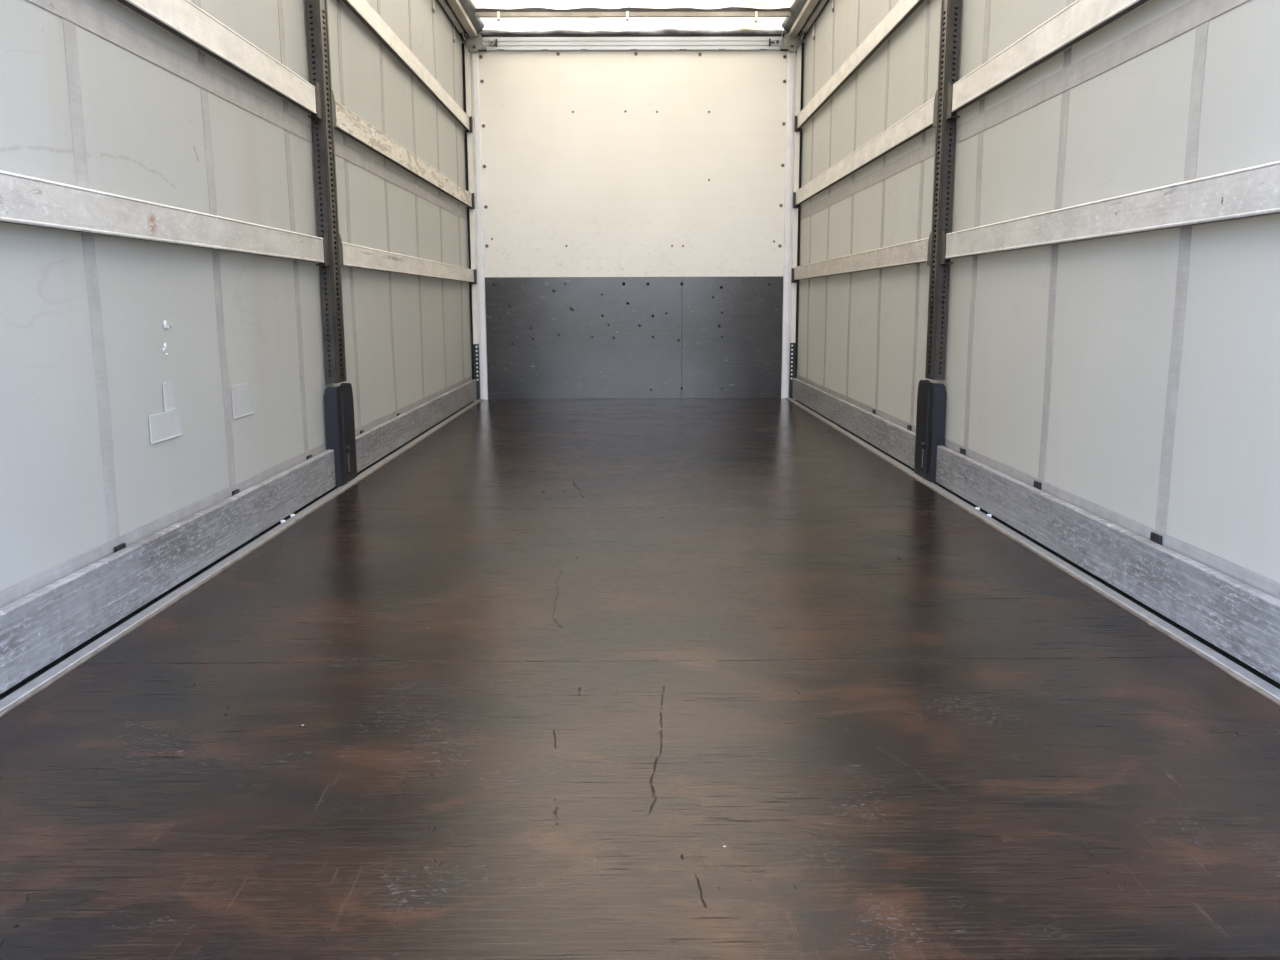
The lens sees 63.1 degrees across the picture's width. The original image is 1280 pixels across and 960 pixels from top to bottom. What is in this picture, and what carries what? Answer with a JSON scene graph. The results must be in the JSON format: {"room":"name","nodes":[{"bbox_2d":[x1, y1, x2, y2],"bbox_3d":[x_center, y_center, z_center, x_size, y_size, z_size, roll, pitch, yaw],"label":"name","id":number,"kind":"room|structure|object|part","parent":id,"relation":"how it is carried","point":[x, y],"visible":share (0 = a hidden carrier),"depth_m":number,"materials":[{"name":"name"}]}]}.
{"room":"cargo space","nodes":[
{"label":"cargo space","id":0,"kind":"room"},
{"bbox_2d":[471,0,794,30],"bbox_3d":[-0.023,-2.871,4.383,2.470,0.072,7.364,0,10,0],"label":"ceiling","id":1,"kind":"structure","parent":0,"point":[580,24],"depth_m":7.82,"materials":[{"name":"white fabric"}]},
{"bbox_2d":[437,0,476,37],"bbox_3d":[-1.289,-2.855,4.380,0.148,0.192,7.374,0,10,0],"label":"roof rail","id":2,"kind":"object","parent":1,"relation":"attached to","point":[453,9],"visible":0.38,"depth_m":7.38,"materials":[{"name":"metal"}]},
{"bbox_2d":[0,0,471,607],"bbox_3d":[-1.333,-1.361,4.628,0.023,2.920,7.362,0,10,0],"label":"curtain","id":3,"kind":"object","parent":2,"relation":"hanging from","point":[145,386],"visible":0.8,"depth_m":3.06,"materials":[{"name":"grey plastic"}]},
{"bbox_2d":[460,31,467,40],"bbox_3d":[-1.320,-3.321,7.803,0.044,0.049,0.150,0,10,0],"label":"carriage","id":4,"kind":"object","parent":2,"relation":"attached to","point":[463,36],"visible":1,"depth_m":7.79,"materials":[{"name":"grey metal"}]},
{"bbox_2d":[459,0,483,33],"bbox_3d":[-1.187,-2.867,4.364,0.064,0.124,7.344,0,10,0],"label":"tarpaulin edge","id":5,"kind":"object","parent":1,"relation":"attached to","point":[468,6],"visible":0.91,"depth_m":7.53,"materials":[{"name":"grey fabric"}]},
{"bbox_2d":[474,7,791,22],"bbox_3d":[-0.049,-3.388,7.588,2.384,0.109,0.043,0,10,0],"label":"bow","id":6,"kind":"object","parent":1,"relation":"attached to","point":[626,12],"visible":0.96,"depth_m":7.57,"materials":[{"name":"metal"}]},
{"bbox_2d":[478,29,787,34],"bbox_3d":[-0.052,-3.445,7.995,2.380,0.047,0.044,0,10,0],"label":"flap","id":7,"kind":"object","parent":1,"relation":"attached to","point":[487,31],"visible":0.99,"depth_m":7.99,"materials":[{"name":"white fabric"}]},
{"bbox_2d":[782,0,806,33],"bbox_3d":[1.141,-2.878,4.381,0.064,0.124,7.344,0,10,0],"label":"tarpaulin edge","id":8,"kind":"object","parent":1,"relation":"attached to","point":[797,6],"visible":0.89,"depth_m":7.55,"materials":[{"name":"grey fabric"}]},
{"bbox_2d":[789,0,828,36],"bbox_3d":[1.243,-2.867,4.399,0.148,0.192,7.374,0,10,0],"label":"roof rail","id":9,"kind":"object","parent":1,"relation":"attached to","point":[812,9],"visible":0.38,"depth_m":7.41,"materials":[{"name":"metal"}]},
{"bbox_2d":[799,30,805,39],"bbox_3d":[1.220,-3.333,7.822,0.044,0.049,0.150,0,10,0],"label":"carriage","id":10,"kind":"object","parent":9,"relation":"attached to","point":[802,35],"visible":1,"depth_m":7.80,"materials":[{"name":"grey metal"}]},
{"bbox_2d":[797,0,1279,598],"bbox_3d":[1.298,-1.374,4.647,0.023,2.920,7.362,0,10,0],"label":"curtain","id":11,"kind":"object","parent":9,"relation":"hanging from","point":[1132,381],"visible":0.62,"depth_m":3.08,"materials":[{"name":"grey plastic"}]},
{"bbox_2d":[462,30,804,400],"bbox_3d":[-0.048,-2.016,8.275,2.670,2.938,0.037,0,10,0],"label":"wall","id":12,"kind":"structure","parent":0,"point":[595,163],"depth_m":8.19,"materials":[{"name":"white paint"}]},
{"bbox_2d":[481,34,784,50],"bbox_3d":[-0.052,-3.364,8.005,2.340,0.114,0.056,0,10,0],"label":"header rail","id":13,"kind":"object","parent":12,"relation":"attached to","point":[642,42],"visible":1,"depth_m":8.00,"materials":[{"name":"metal"}]},
{"bbox_2d":[485,276,782,398],"bbox_3d":[-0.044,-1.143,8.404,2.392,0.974,0.014,0,10,0],"label":"board","id":14,"kind":"object","parent":12,"relation":"attached to","point":[547,337],"visible":1,"depth_m":8.40,"materials":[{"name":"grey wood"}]},
{"bbox_2d":[0,398,1279,959],"bbox_3d":[-0.013,-0.034,4.875,2.444,0.030,7.384,0,10,0],"label":"floor","id":15,"kind":"structure","parent":0,"point":[678,678],"depth_m":1.88,"materials":[{"name":"brown wood"}]},
{"bbox_2d":[0,399,483,716],"bbox_3d":[-1.280,0.027,4.845,0.101,0.150,7.324,0,10,0],"label":"floor edge rail","id":16,"kind":"object","parent":15,"relation":"attached to","point":[11,698],"visible":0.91,"depth_m":2.78,"materials":[{"name":"metal"}]},
{"bbox_2d":[0,450,335,693],"bbox_3d":[-1.288,0.218,2.818,0.024,0.158,3.204,0,10,0],"label":"board","id":17,"kind":"object","parent":16,"relation":"on","point":[40,627],"visible":1,"depth_m":2.65,"materials":[{"name":"grey wood"}]},
{"bbox_2d":[305,0,356,487],"bbox_3d":[-1.293,-1.345,4.300,0.068,2.758,0.281,0,10,0],"label":"pillar","id":18,"kind":"structure","parent":16,"relation":"on","point":[338,400],"depth_m":4.33,"materials":[{"name":"metal"}]},
{"bbox_2d":[0,170,324,262],"bbox_3d":[-1.286,-0.665,2.657,0.032,0.099,3.183,0,10,0],"label":"rail","id":19,"kind":"object","parent":18,"relation":"attached to","point":[25,200],"visible":1,"depth_m":2.62,"materials":[{"name":"metal"}]},
{"bbox_2d":[114,0,316,113],"bbox_3d":[-1.288,-1.239,2.560,0.032,0.105,3.183,0,10,0],"label":"rail","id":20,"kind":"object","parent":18,"relation":"attached to","point":[183,19],"visible":1,"depth_m":3.22,"materials":[{"name":"metal"}]},
{"bbox_3d":[-1.301,-1.562,4.259,0.054,2.318,0.142,0,10,0],"label":"post","id":21,"kind":"part","parent":18,"relation":"part of","materials":[{"name":"metal"}]},
{"bbox_3d":[-1.261,-0.091,4.511,0.013,0.115,0.025,0,10,0],"label":"locking lever","id":22,"kind":"part","parent":18,"relation":"part of","materials":[{"name":"paint"}]},
{"bbox_2d":[355,379,476,472],"bbox_3d":[-1.318,-0.414,6.537,0.024,0.158,3.816,0,10,0],"label":"board","id":23,"kind":"object","parent":16,"relation":"on","point":[373,444],"visible":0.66,"depth_m":5.85,"materials":[{"name":"grey wood"}]},
{"bbox_2d":[462,43,487,399],"bbox_3d":[-1.301,-2.003,8.218,0.124,2.740,0.072,0,10,0],"label":"post","id":24,"kind":"object","parent":15,"relation":"on","point":[470,63],"visible":0.98,"depth_m":8.21,"materials":[{"name":"white metal"}]},
{"bbox_2d":[334,101,471,206],"bbox_3d":[-1.318,-1.872,6.284,0.032,0.105,3.820,0,10,0],"label":"rail","id":25,"kind":"object","parent":24,"relation":"attached to","point":[349,124],"visible":0.85,"depth_m":5.50,"materials":[{"name":"metal"}]},
{"bbox_2d":[340,0,469,130],"bbox_3d":[-1.320,-2.439,6.187,0.032,0.102,3.820,0,10,0],"label":"rail","id":26,"kind":"object","parent":24,"relation":"attached to","point":[363,10],"visible":1,"depth_m":5.76,"materials":[{"name":"metal"}]},
{"bbox_2d":[342,242,473,281],"bbox_3d":[-1.316,-1.298,6.381,0.032,0.099,3.820,0,10,0],"label":"rail","id":27,"kind":"object","parent":24,"relation":"attached to","point":[355,256],"visible":0.87,"depth_m":5.61,"materials":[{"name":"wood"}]},
{"bbox_3d":[-1.319,-2.216,8.194,0.049,2.272,0.048,0,10,0],"label":"post","id":28,"kind":"part","parent":24,"relation":"part of","materials":[{"name":"silver metal"}]},
{"bbox_2d":[462,34,486,52],"bbox_3d":[-1.264,-3.336,7.959,0.184,0.128,0.039,0,10,0],"label":"corner casting","id":29,"kind":"object","parent":24,"relation":"attached to","point":[475,44],"visible":0.94,"depth_m":7.95,"materials":[{"name":"grey metal"}]},
{"bbox_3d":[-1.267,-1.986,8.237,0.055,2.700,0.038,0,10,0],"label":"post","id":30,"kind":"part","parent":24,"relation":"part of","materials":[{"name":"silver metal"}]},
{"bbox_2d":[781,42,803,397],"bbox_3d":[1.207,-2.015,8.237,0.124,2.740,0.072,0,10,0],"label":"post","id":31,"kind":"object","parent":15,"relation":"on","point":[795,70],"visible":0.97,"depth_m":8.22,"materials":[{"name":"white metal"}]},
{"bbox_3d":[1.172,-1.997,8.255,0.055,2.700,0.038,0,10,0],"label":"post","id":32,"kind":"part","parent":31,"relation":"part of","materials":[{"name":"silver metal"}]},
{"bbox_2d":[779,30,803,51],"bbox_3d":[1.161,-3.363,7.974,0.184,0.158,0.039,0,10,0],"label":"corner casting","id":33,"kind":"object","parent":31,"relation":"attached to","point":[790,44],"visible":1,"depth_m":7.97,"materials":[{"name":"grey metal"}]},
{"bbox_3d":[1.224,-2.228,8.213,0.049,2.272,0.048,0,10,0],"label":"post","id":34,"kind":"part","parent":31,"relation":"part of","materials":[{"name":"silver metal"}]},
{"bbox_2d":[797,0,925,128],"bbox_3d":[1.252,-2.464,6.215,0.032,0.104,3.798,0,10,0],"label":"rail","id":35,"kind":"object","parent":31,"relation":"attached to","point":[902,10],"visible":1,"depth_m":5.83,"materials":[{"name":"metal"}]},
{"bbox_2d":[794,238,928,279],"bbox_3d":[1.256,-1.323,6.409,0.032,0.101,3.798,0,10,0],"label":"rail","id":36,"kind":"object","parent":31,"relation":"attached to","point":[913,252],"visible":0.87,"depth_m":5.64,"materials":[{"name":"metal"}]},
{"bbox_2d":[795,97,934,204],"bbox_3d":[1.254,-1.897,6.312,0.032,0.107,3.798,0,10,0],"label":"rail","id":37,"kind":"object","parent":31,"relation":"attached to","point":[920,120],"visible":0.85,"depth_m":5.53,"materials":[{"name":"metal"}]},
{"bbox_2d":[785,398,1279,704],"bbox_3d":[1.255,0.014,4.864,0.101,0.150,7.324,0,10,0],"label":"floor edge rail","id":38,"kind":"object","parent":15,"relation":"attached to","point":[1234,667],"visible":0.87,"depth_m":2.81,"materials":[{"name":"metal"}]},
{"bbox_2d":[792,378,915,468],"bbox_3d":[1.264,-0.430,6.576,0.024,0.158,3.774,0,10,0],"label":"board","id":39,"kind":"object","parent":38,"relation":"on","point":[893,439],"visible":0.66,"depth_m":5.89,"materials":[{"name":"grey wood"}]},
{"bbox_2d":[914,0,961,482],"bbox_3d":[1.263,-1.365,4.360,0.068,2.758,0.281,0,10,0],"label":"pillar","id":40,"kind":"structure","parent":38,"relation":"on","point":[931,397],"depth_m":4.38,"materials":[{"name":"metal"}]},
{"bbox_3d":[1.240,-0.111,4.571,0.013,0.115,0.025,0,10,0],"label":"locking lever","id":41,"kind":"part","parent":40,"relation":"part of","materials":[{"name":"paint"}]},
{"bbox_3d":[1.269,-1.579,4.310,0.054,2.318,0.122,0,10,0],"label":"post","id":42,"kind":"part","parent":40,"relation":"part of","materials":[{"name":"metal"}]},
{"bbox_2d":[952,0,1150,111],"bbox_3d":[1.284,-1.265,2.598,0.032,0.107,3.225,0,10,0],"label":"rail","id":43,"kind":"object","parent":40,"relation":"attached to","point":[1081,19],"visible":1,"depth_m":3.29,"materials":[{"name":"metal"}]},
{"bbox_2d":[945,161,1279,258],"bbox_3d":[1.286,-0.692,2.695,0.032,0.101,3.225,0,10,0],"label":"rail","id":44,"kind":"object","parent":40,"relation":"attached to","point":[1254,191],"visible":1,"depth_m":2.64,"materials":[{"name":"metal"}]},
{"bbox_2d":[936,445,1279,683],"bbox_3d":[1.294,0.202,2.858,0.024,0.158,3.246,0,10,0],"label":"board","id":45,"kind":"object","parent":38,"relation":"on","point":[1242,620],"visible":1,"depth_m":2.69,"materials":[{"name":"grey wood"}]}
]}

